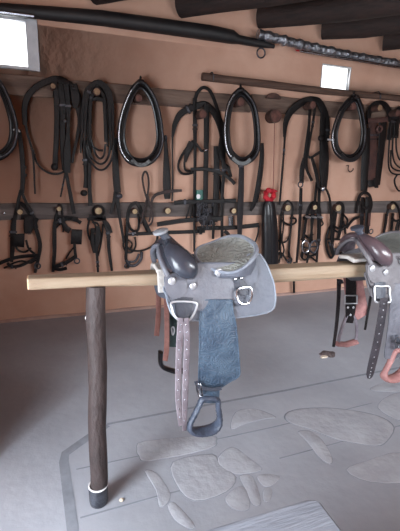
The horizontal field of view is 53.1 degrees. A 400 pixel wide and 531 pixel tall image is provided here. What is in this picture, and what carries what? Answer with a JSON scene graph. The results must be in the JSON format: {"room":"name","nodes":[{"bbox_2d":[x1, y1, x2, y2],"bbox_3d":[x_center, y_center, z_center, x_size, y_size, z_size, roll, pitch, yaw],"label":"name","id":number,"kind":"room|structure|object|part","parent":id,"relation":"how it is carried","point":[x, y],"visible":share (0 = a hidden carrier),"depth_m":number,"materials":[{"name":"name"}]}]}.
{"room":"farm building","nodes":[
{"label":"farm building","id":0,"kind":"room"},
{"bbox_2d":[0,288,399,530],"bbox_3d":[2.593,1.228,2.117,8.850,0.100,6.660,-4,16,-20],"label":"floor","id":1,"kind":"structure","parent":0,"point":[44,386],"depth_m":2.58,"materials":[{"name":"grey concrete"}]},
{"bbox_2d":[59,424,109,530],"bbox_3d":[-0.367,1.237,1.531,0.299,0.001,2.001,-4,16,-20],"label":"trim","id":2,"kind":"structure","parent":1,"relation":"on","point":[66,481],"depth_m":2.00,"materials":[{"name":"grey concrete"}]},
{"bbox_2d":[27,261,366,508],"bbox_3d":[0.789,0.502,2.238,3.155,1.132,0.130,-4,16,-20],"label":"rack","id":3,"kind":"object","parent":1,"relation":"on","point":[95,283],"visible":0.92,"depth_m":1.74,"materials":[{"name":"brown wood"}]},
{"bbox_3d":[-0.459,0.607,1.794,0.087,1.081,0.115,7,16,19],"label":"post","id":4,"kind":"part","parent":3,"relation":"part of","materials":[{"name":"brown wood"}]},
{"bbox_2d":[150,227,275,437],"bbox_3d":[0.046,0.276,1.912,0.554,0.936,0.432,-4,16,-20],"label":"saddle","id":5,"kind":"object","parent":3,"relation":"on","point":[226,279],"visible":0.99,"depth_m":1.76,"materials":[{"name":"leather"}]},
{"bbox_3d":[-0.100,0.085,1.679,0.096,0.107,0.040,-4,16,-20],"label":"rigging plate","id":6,"kind":"part","parent":5,"relation":"part of","materials":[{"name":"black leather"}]},
{"bbox_3d":[0.118,-0.055,1.849,0.272,0.123,0.270,-4,16,-20],"label":"seat","id":7,"kind":"part","parent":5,"relation":"part of","materials":[{"name":"leather"}]},
{"bbox_2d":[332,224,399,382],"bbox_3d":[1.049,0.182,2.271,0.648,0.847,0.431,-4,16,-20],"label":"saddle","id":8,"kind":"object","parent":3,"relation":"on","point":[381,252],"visible":0.94,"depth_m":2.10,"materials":[{"name":"grey leather"}]},
{"bbox_3d":[0.889,0.035,2.035,0.097,0.107,0.040,-4,16,-20],"label":"rigging plate","id":9,"kind":"part","parent":8,"relation":"part of","materials":[{"name":"grey leather"}]},
{"bbox_3d":[1.089,-0.112,2.222,0.271,0.108,0.269,-4,16,-20],"label":"seat","id":10,"kind":"part","parent":8,"relation":"part of","materials":[{"name":"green leather"}]},
{"bbox_2d":[76,367,399,518],"bbox_3d":[1.019,0.963,2.726,3.570,0.001,0.674,-4,16,-20],"label":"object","id":11,"kind":"structure","parent":1,"relation":"on","point":[204,405],"depth_m":2.54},
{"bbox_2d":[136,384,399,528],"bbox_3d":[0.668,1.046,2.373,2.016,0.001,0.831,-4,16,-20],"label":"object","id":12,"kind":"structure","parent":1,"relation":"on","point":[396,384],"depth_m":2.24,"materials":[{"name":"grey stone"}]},
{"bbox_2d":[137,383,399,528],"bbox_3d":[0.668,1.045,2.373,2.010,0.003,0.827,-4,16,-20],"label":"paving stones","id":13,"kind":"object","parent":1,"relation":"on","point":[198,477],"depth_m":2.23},
{"bbox_2d":[206,500,341,530],"bbox_3d":[-0.119,1.123,1.113,1.250,0.450,0.360,-4,16,-20],"label":"bench","id":14,"kind":"object","parent":1,"relation":"on","point":[308,515],"visible":1,"depth_m":1.32,"materials":[{"name":"grey wood"}]},
{"bbox_2d":[319,350,334,357],"bbox_3d":[1.109,0.759,3.477,0.132,0.013,0.133,9,17,26],"label":"clump","id":15,"kind":"object","parent":1,"relation":"on","point":[331,354],"visible":1,"depth_m":3.46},
{"bbox_2d":[0,0,399,319],"bbox_3d":[1.504,-1.145,4.751,8.850,3.060,0.050,-4,16,-20],"label":"wall","id":16,"kind":"structure","parent":0,"point":[70,51],"depth_m":4.02,"materials":[{"name":"orange paint"}]},
{"bbox_2d":[0,15,39,71],"bbox_3d":[-1.806,-1.853,3.283,0.895,0.408,0.050,-4,16,-20],"label":"window","id":17,"kind":"structure","parent":16,"relation":"in","point":[30,24],"depth_m":3.39,"materials":[{"name":"white paint"}]},
{"bbox_2d":[0,73,250,112],"bbox_3d":[-1.048,-1.585,3.629,3.350,0.167,0.032,-4,16,-20],"label":"board","id":18,"kind":"object","parent":16,"relation":"attached to","point":[18,85],"visible":0.59,"depth_m":3.77,"materials":[{"name":"brown wood"}]},
{"bbox_2d":[0,80,31,210],"bbox_3d":[-1.719,-1.025,3.393,0.464,1.157,0.154,-4,16,-20],"label":"horse collar","id":19,"kind":"object","parent":18,"relation":"hanging from","point":[15,135],"visible":1,"depth_m":3.38,"materials":[{"name":"black leather"}]},
{"bbox_3d":[-1.582,-1.198,3.316,0.112,0.553,0.008,-4,16,-20],"label":"hame trim","id":20,"kind":"part","parent":19,"relation":"part of","materials":[{"name":"metal"}]},
{"bbox_2d":[50,83,55,90],"bbox_3d":[-1.278,-1.547,3.475,0.046,0.048,0.174,-4,16,-20],"label":"peg","id":21,"kind":"object","parent":18,"relation":"attached to","point":[52,85],"visible":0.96,"depth_m":3.40,"materials":[{"name":"brown wood"}]},
{"bbox_2d":[21,76,81,213],"bbox_3d":[-1.287,-1.052,3.565,0.523,1.206,0.135,-4,16,-20],"label":"harness","id":22,"kind":"object","parent":21,"relation":"hanging from","point":[65,90],"visible":0.99,"depth_m":3.56,"materials":[{"name":"black leather"}]},
{"bbox_2d":[93,88,100,96],"bbox_3d":[-0.936,-1.555,3.601,0.064,0.066,0.174,-4,16,-20],"label":"peg","id":23,"kind":"object","parent":18,"relation":"attached to","point":[96,91],"visible":0.92,"depth_m":3.52,"materials":[{"name":"beige wood"}]},
{"bbox_2d":[80,80,114,205],"bbox_3d":[-0.950,-1.111,3.694,0.333,1.124,0.084,-4,16,-20],"label":"reins","id":24,"kind":"object","parent":23,"relation":"hanging from","point":[86,143],"visible":0.98,"depth_m":3.66,"materials":[{"name":"black leather"}]},
{"bbox_2d":[133,94,142,103],"bbox_3d":[-0.586,-1.552,3.732,0.066,0.068,0.174,-4,16,-20],"label":"peg","id":25,"kind":"object","parent":18,"relation":"attached to","point":[138,98],"visible":0.95,"depth_m":3.66,"materials":[{"name":"brown wood"}]},
{"bbox_2d":[109,76,170,242],"bbox_3d":[-0.560,-0.972,3.834,0.624,1.559,0.140,-4,16,-20],"label":"horse collar","id":26,"kind":"object","parent":25,"relation":"hanging from","point":[161,139],"visible":1,"depth_m":3.78,"materials":[{"name":"black leather"}]},
{"bbox_3d":[-0.680,-1.268,3.634,0.128,0.618,0.008,-4,16,-20],"label":"hame trim","id":27,"kind":"part","parent":26,"relation":"part of","materials":[{"name":"metal"}]},
{"bbox_3d":[-0.404,-1.295,3.730,0.126,0.627,0.008,-4,16,-20],"label":"hame trim","id":28,"kind":"part","parent":26,"relation":"part of","materials":[{"name":"metal"}]},
{"bbox_2d":[140,171,181,225],"bbox_3d":[-0.392,-0.671,4.041,0.434,0.556,0.031,-4,16,-20],"label":"lead rope","id":29,"kind":"object","parent":26,"relation":"hanging from","point":[148,201],"visible":1,"depth_m":4.00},
{"bbox_2d":[233,98,244,107],"bbox_3d":[0.381,-1.652,4.066,0.082,0.084,0.174,-4,16,-20],"label":"peg","id":30,"kind":"object","parent":18,"relation":"attached to","point":[239,102],"visible":0.85,"depth_m":3.99,"materials":[{"name":"brown wood"}]},
{"bbox_2d":[223,84,263,234],"bbox_3d":[0.459,-1.057,4.189,0.539,1.548,0.135,-4,16,-20],"label":"horse collar","id":31,"kind":"object","parent":30,"relation":"hanging from","point":[258,146],"visible":0.99,"depth_m":4.13,"materials":[{"name":"black leather"}]},
{"bbox_3d":[0.284,-1.383,3.963,0.091,0.594,0.008,-4,16,-20],"label":"hame trim","id":32,"kind":"part","parent":31,"relation":"part of","materials":[{"name":"metal"}]},
{"bbox_3d":[0.551,-1.379,4.064,0.140,0.600,0.008,-4,16,-20],"label":"hame trim","id":33,"kind":"part","parent":31,"relation":"part of","materials":[{"name":"metal"}]},
{"bbox_2d":[0,3,274,58],"bbox_3d":[-0.474,-2.128,3.610,2.607,0.233,0.157,-4,16,-21],"label":"pole","id":34,"kind":"object","parent":16,"relation":"attached to","point":[95,17],"visible":1,"depth_m":3.52,"materials":[{"name":"metal"}]},
{"bbox_2d":[0,286,366,322],"bbox_3d":[1.421,0.344,5.100,8.750,0.068,0.044,-4,16,-20],"label":"baseboard","id":35,"kind":"structure","parent":16,"relation":"attached to","point":[342,288],"depth_m":4.25,"materials":[{"name":"paint"}]},
{"bbox_2d":[0,201,399,219],"bbox_3d":[0.611,-0.643,4.511,6.950,0.157,0.032,-4,16,-20],"label":"board","id":36,"kind":"object","parent":16,"relation":"attached to","point":[42,211],"visible":0.61,"depth_m":4.14,"materials":[{"name":"brown wood"}]},
{"bbox_2d":[17,208,23,214],"bbox_3d":[-1.647,-0.497,3.668,0.053,0.054,0.104,-4,16,-20],"label":"peg","id":37,"kind":"object","parent":36,"relation":"attached to","point":[20,211],"visible":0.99,"depth_m":3.62,"materials":[{"name":"beige wood"}]},
{"bbox_2d":[0,201,41,272],"bbox_3d":[-1.686,-0.241,3.696,0.411,0.690,0.102,-4,16,-20],"label":"bridle","id":38,"kind":"object","parent":37,"relation":"hanging from","point":[30,220],"visible":0.99,"depth_m":3.72,"materials":[{"name":"black leather"}]},
{"bbox_2d":[94,207,102,214],"bbox_3d":[-0.995,-0.538,3.900,0.075,0.077,0.104,-4,16,-20],"label":"peg","id":39,"kind":"object","parent":36,"relation":"attached to","point":[97,210],"visible":0.91,"depth_m":3.85,"materials":[{"name":"beige wood"}]},
{"bbox_2d":[86,205,112,271],"bbox_3d":[-1.000,-0.261,3.980,0.145,0.684,0.227,12,18,34],"label":"bridle","id":40,"kind":"object","parent":39,"relation":"hanging from","point":[95,237],"visible":0.98,"depth_m":3.94,"materials":[{"name":"black leather"}]},
{"bbox_2d":[131,208,137,213],"bbox_3d":[-0.663,-0.549,4.021,0.058,0.060,0.104,-4,16,-20],"label":"peg","id":41,"kind":"object","parent":36,"relation":"attached to","point":[133,210],"visible":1,"depth_m":3.98,"materials":[{"name":"beige wood"}]},
{"bbox_2d":[122,201,158,268],"bbox_3d":[-0.609,-0.307,4.105,0.374,0.695,0.063,-3,16,-17],"label":"bridle","id":42,"kind":"object","parent":41,"relation":"hanging from","point":[126,248],"visible":0.93,"depth_m":4.08,"materials":[{"name":"black leather"}]},
{"bbox_2d":[164,207,170,213],"bbox_3d":[-0.342,-0.570,4.147,0.068,0.070,0.084,-4,16,-20],"label":"peg","id":43,"kind":"object","parent":36,"relation":"attached to","point":[167,210],"visible":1,"depth_m":4.11,"materials":[{"name":"beige wood"}]},
{"bbox_2d":[230,208,236,213],"bbox_3d":[0.358,-0.604,4.399,0.064,0.066,0.084,-4,16,-20],"label":"peg","id":44,"kind":"object","parent":36,"relation":"attached to","point":[232,210],"visible":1,"depth_m":4.36,"materials":[{"name":"brown wood"}]},
{"bbox_2d":[282,204,290,211],"bbox_3d":[0.987,-0.668,4.606,0.080,0.082,0.104,-4,16,-20],"label":"peg","id":45,"kind":"object","parent":36,"relation":"attached to","point":[286,207],"visible":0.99,"depth_m":4.56,"materials":[{"name":"brown wood"}]},
{"bbox_2d":[278,200,296,263],"bbox_3d":[1.026,-0.382,4.698,0.254,0.767,0.072,-4,16,-20],"label":"bridle","id":46,"kind":"object","parent":45,"relation":"hanging from","point":[281,229],"visible":0.95,"depth_m":4.70,"materials":[{"name":"black leather"}]},
{"bbox_2d":[332,204,340,211],"bbox_3d":[1.645,-0.702,4.842,0.085,0.087,0.104,-4,16,-20],"label":"peg","id":47,"kind":"object","parent":36,"relation":"attached to","point":[336,207],"visible":0.96,"depth_m":4.80,"materials":[{"name":"brown wood"}]},
{"bbox_2d":[325,201,359,258],"bbox_3d":[1.769,-0.433,4.959,0.461,0.725,0.068,-4,16,-20],"label":"bridle","id":48,"kind":"object","parent":47,"relation":"hanging from","point":[334,213],"visible":0.73,"depth_m":4.93,"materials":[{"name":"black leather"}]},
{"bbox_2d":[355,191,372,233],"bbox_3d":[2.066,-0.654,4.988,0.305,0.543,0.049,-4,16,-20],"label":"halter","id":49,"kind":"object","parent":36,"relation":"hanging from","point":[368,206],"visible":0.98,"depth_m":4.97,"materials":[{"name":"black leather"}]},
{"bbox_2d":[387,203,394,209],"bbox_3d":[2.434,-0.755,5.123,0.076,0.078,0.104,-4,16,-20],"label":"peg","id":50,"kind":"object","parent":36,"relation":"attached to","point":[389,206],"visible":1,"depth_m":5.08,"materials":[{"name":"brown wood"}]},
{"bbox_2d":[382,201,399,232],"bbox_3d":[2.524,-0.603,5.203,0.300,0.473,0.040,-4,16,-20],"label":"bridle","id":51,"kind":"object","parent":50,"relation":"hanging from","point":[393,220],"visible":0.87,"depth_m":5.20,"materials":[{"name":"black leather"}]},
{"bbox_3d":[-1.331,-0.539,3.774,0.047,0.048,0.104,-4,16,-20],"label":"peg","id":52,"kind":"object","parent":36,"relation":"attached to","visible":0},
{"bbox_2d":[51,203,81,271],"bbox_3d":[-1.292,-0.265,3.864,0.309,0.675,0.072,-4,16,-20],"label":"bridle","id":53,"kind":"object","parent":52,"relation":"hanging from","point":[76,234],"visible":0.99,"depth_m":3.86,"materials":[{"name":"black leather"}]},
{"bbox_3d":[1.341,-0.692,4.742,0.065,0.066,0.084,-4,16,-20],"label":"peg","id":54,"kind":"object","parent":36,"relation":"attached to","visible":0},
{"bbox_2d":[300,201,323,260],"bbox_3d":[1.363,-0.392,4.775,0.299,0.749,0.154,-4,16,-20],"label":"bridle","id":55,"kind":"object","parent":54,"relation":"hanging from","point":[307,216],"visible":1,"depth_m":4.81,"materials":[{"name":"black leather"}]},
{"bbox_2d":[196,110,206,119],"bbox_3d":[0.001,-1.495,3.968,0.080,0.082,0.174,-4,16,-20],"label":"peg","id":56,"kind":"object","parent":16,"relation":"attached to","point":[200,114],"visible":0.93,"depth_m":3.90,"materials":[{"name":"brown wood"}]},
{"bbox_2d":[126,86,259,251],"bbox_3d":[-0.001,-0.948,4.105,1.518,1.681,0.135,-4,16,-20],"label":"harness","id":57,"kind":"object","parent":56,"relation":"hanging from","point":[200,197],"visible":0.98,"depth_m":4.15,"materials":[{"name":"black leather"}]},
{"bbox_2d":[196,190,202,199],"bbox_3d":[-0.005,-0.719,4.210,0.090,0.152,0.040,-4,16,-20],"label":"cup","id":58,"kind":"object","parent":57,"relation":"on","point":[200,192],"depth_m":4.18,"materials":[{"name":"green ceramic"}]},
{"bbox_3d":[0.049,-0.523,4.216,0.189,0.298,0.073,-4,16,-20],"label":"chain","id":59,"kind":"part","parent":57,"relation":"part of","materials":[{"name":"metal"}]},
{"bbox_2d":[201,72,399,101],"bbox_3d":[1.476,-1.927,4.414,3.118,0.104,0.147,-4,16,-20],"label":"pole","id":60,"kind":"object","parent":16,"relation":"attached to","point":[210,77],"visible":1,"depth_m":4.18,"materials":[{"name":"wood"}]},
{"bbox_2d":[250,94,395,121],"bbox_3d":[2.222,-1.812,4.789,3.596,0.172,0.032,-4,16,-20],"label":"board","id":61,"kind":"object","parent":16,"relation":"attached to","point":[263,104],"visible":0.57,"depth_m":4.38,"materials":[{"name":"brown wood"}]},
{"bbox_2d":[265,93,280,98],"bbox_3d":[0.772,-1.786,4.212,0.168,0.055,0.041,-4,16,-20],"label":"wooden block","id":62,"kind":"object","parent":61,"relation":"attached to","point":[271,95],"visible":1,"depth_m":4.19,"materials":[{"name":"brown wood"}]},
{"bbox_2d":[265,109,281,122],"bbox_3d":[0.780,-1.588,4.261,0.135,0.139,0.124,-4,16,-20],"label":"peg","id":63,"kind":"object","parent":61,"relation":"attached to","point":[273,116],"visible":1,"depth_m":4.21,"materials":[{"name":"brown wood"}]},
{"bbox_2d":[261,123,278,264],"bbox_3d":[0.812,-0.757,4.469,0.289,1.604,0.139,-4,16,-20],"label":"sheath","id":64,"kind":"object","parent":63,"relation":"hanging from","point":[269,228],"visible":0.98,"depth_m":4.51,"materials":[{"name":"black leather"}]},
{"bbox_2d":[303,101,315,109],"bbox_3d":[1.177,-1.733,4.342,0.078,0.080,0.174,-4,16,-20],"label":"peg","id":65,"kind":"object","parent":61,"relation":"attached to","point":[308,105],"visible":0.94,"depth_m":4.28,"materials":[{"name":"brown wood"}]},
{"bbox_2d":[279,96,333,262],"bbox_3d":[1.303,-0.925,4.604,0.878,1.899,0.091,-4,16,-20],"label":"harness","id":66,"kind":"object","parent":65,"relation":"hanging from","point":[324,132],"visible":0.96,"depth_m":4.52,"materials":[{"name":"black leather"}]},
{"bbox_2d":[345,102,356,111],"bbox_3d":[1.681,-1.791,4.514,0.091,0.094,0.174,-4,16,-20],"label":"peg","id":67,"kind":"object","parent":61,"relation":"attached to","point":[352,106],"visible":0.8,"depth_m":4.44,"materials":[{"name":"brown wood"}]},
{"bbox_2d":[327,91,369,190],"bbox_3d":[1.732,-1.402,4.569,0.754,1.097,0.135,-4,16,-20],"label":"horse collar","id":68,"kind":"object","parent":67,"relation":"hanging from","point":[363,149],"visible":1,"depth_m":4.53,"materials":[{"name":"black leather"}]},
{"bbox_3d":[1.523,-1.445,4.409,0.150,0.481,0.008,-4,16,-20],"label":"hame trim","id":69,"kind":"part","parent":68,"relation":"part of","materials":[{"name":"metal"}]},
{"bbox_3d":[1.809,-1.532,4.491,0.157,0.578,0.008,-4,16,-20],"label":"hame trim","id":70,"kind":"part","parent":68,"relation":"part of","materials":[{"name":"metal"}]},
{"bbox_2d":[371,104,382,111],"bbox_3d":[2.024,-1.816,4.635,0.075,0.077,0.174,-4,16,-20],"label":"peg","id":71,"kind":"object","parent":61,"relation":"attached to","point":[376,108],"visible":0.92,"depth_m":4.57,"materials":[{"name":"brown wood"}]},
{"bbox_2d":[366,100,390,187],"bbox_3d":[2.115,-1.438,4.781,0.390,1.005,0.063,-4,16,-20],"label":"breastplate","id":72,"kind":"object","parent":71,"relation":"hanging from","point":[376,158],"visible":0.94,"depth_m":4.78,"materials":[{"name":"black leather"}]},
{"bbox_3d":[2.060,-1.377,4.793,0.238,0.718,0.016,-4,16,-20],"label":"brown panel","id":73,"kind":"part","parent":72,"relation":"part of","materials":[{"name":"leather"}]},
{"bbox_3d":[2.167,-1.361,4.829,0.157,0.770,0.014,-4,16,-20],"label":"dark panel","id":74,"kind":"part","parent":72,"relation":"part of","materials":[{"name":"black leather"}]},
{"bbox_2d":[386,109,399,116],"bbox_3d":[2.279,-1.798,4.736,0.075,0.077,0.174,-4,16,-20],"label":"peg","id":75,"kind":"object","parent":61,"relation":"attached to","point":[393,113],"visible":0.91,"depth_m":4.68,"materials":[{"name":"brown wood"}]},
{"bbox_2d":[387,106,399,191],"bbox_3d":[2.457,-1.418,4.901,0.436,1.014,0.067,-4,16,-20],"label":"bundle","id":76,"kind":"object","parent":75,"relation":"hanging from","point":[393,127],"visible":0.95,"depth_m":4.83,"materials":[{"name":"black leather"}]},
{"bbox_2d":[256,29,399,68],"bbox_3d":[1.625,-2.282,4.313,2.252,0.207,0.170,-4,16,-20],"label":"pipe","id":77,"kind":"object","parent":16,"relation":"attached to","point":[300,45],"visible":1,"depth_m":4.15,"materials":[{"name":"metal"}]},
{"bbox_2d":[320,63,351,89],"bbox_3d":[1.509,-2.097,4.488,0.393,0.271,0.050,-4,16,-20],"label":"window","id":78,"kind":"structure","parent":16,"relation":"in","point":[323,64],"depth_m":4.50,"materials":[{"name":"white paint"}]},
{"bbox_3d":[2.691,-1.834,1.302,8.850,0.120,6.660,-4,16,-20],"label":"ceiling","id":79,"kind":"structure","parent":0,"visible":0},
{"bbox_2d":[91,0,124,4],"bbox_3d":[0.614,-2.139,2.761,3.393,0.239,0.226,9,16,24],"label":"log","id":80,"kind":"object","parent":79,"relation":"attached to","point":[96,2],"visible":1,"depth_m":3.42,"materials":[{"name":"brown wood"}]},
{"bbox_2d":[175,0,311,17],"bbox_3d":[1.349,-2.185,3.021,3.395,0.235,0.225,9,16,24],"label":"log","id":81,"kind":"object","parent":79,"relation":"attached to","point":[184,8],"visible":1,"depth_m":3.52,"materials":[{"name":"brown wood"}]},
{"bbox_2d":[256,0,399,28],"bbox_3d":[2.119,-2.234,3.297,3.397,0.240,0.226,9,16,24],"label":"log","id":82,"kind":"object","parent":79,"relation":"attached to","point":[314,12],"visible":0.91,"depth_m":3.67,"materials":[{"name":"brown wood"}]},
{"bbox_2d":[321,15,399,39],"bbox_3d":[2.832,-2.279,3.552,3.393,0.238,0.225,9,16,24],"label":"log","id":83,"kind":"object","parent":79,"relation":"attached to","point":[390,25],"visible":0.65,"depth_m":4.03,"materials":[{"name":"brown wood"}]},
{"bbox_2d":[382,34,399,50],"bbox_3d":[3.606,-2.327,3.826,3.394,0.235,0.226,9,16,24],"label":"log","id":84,"kind":"object","parent":79,"relation":"attached to","point":[390,42],"visible":0.67,"depth_m":4.42,"materials":[{"name":"brown wood"}]}
]}

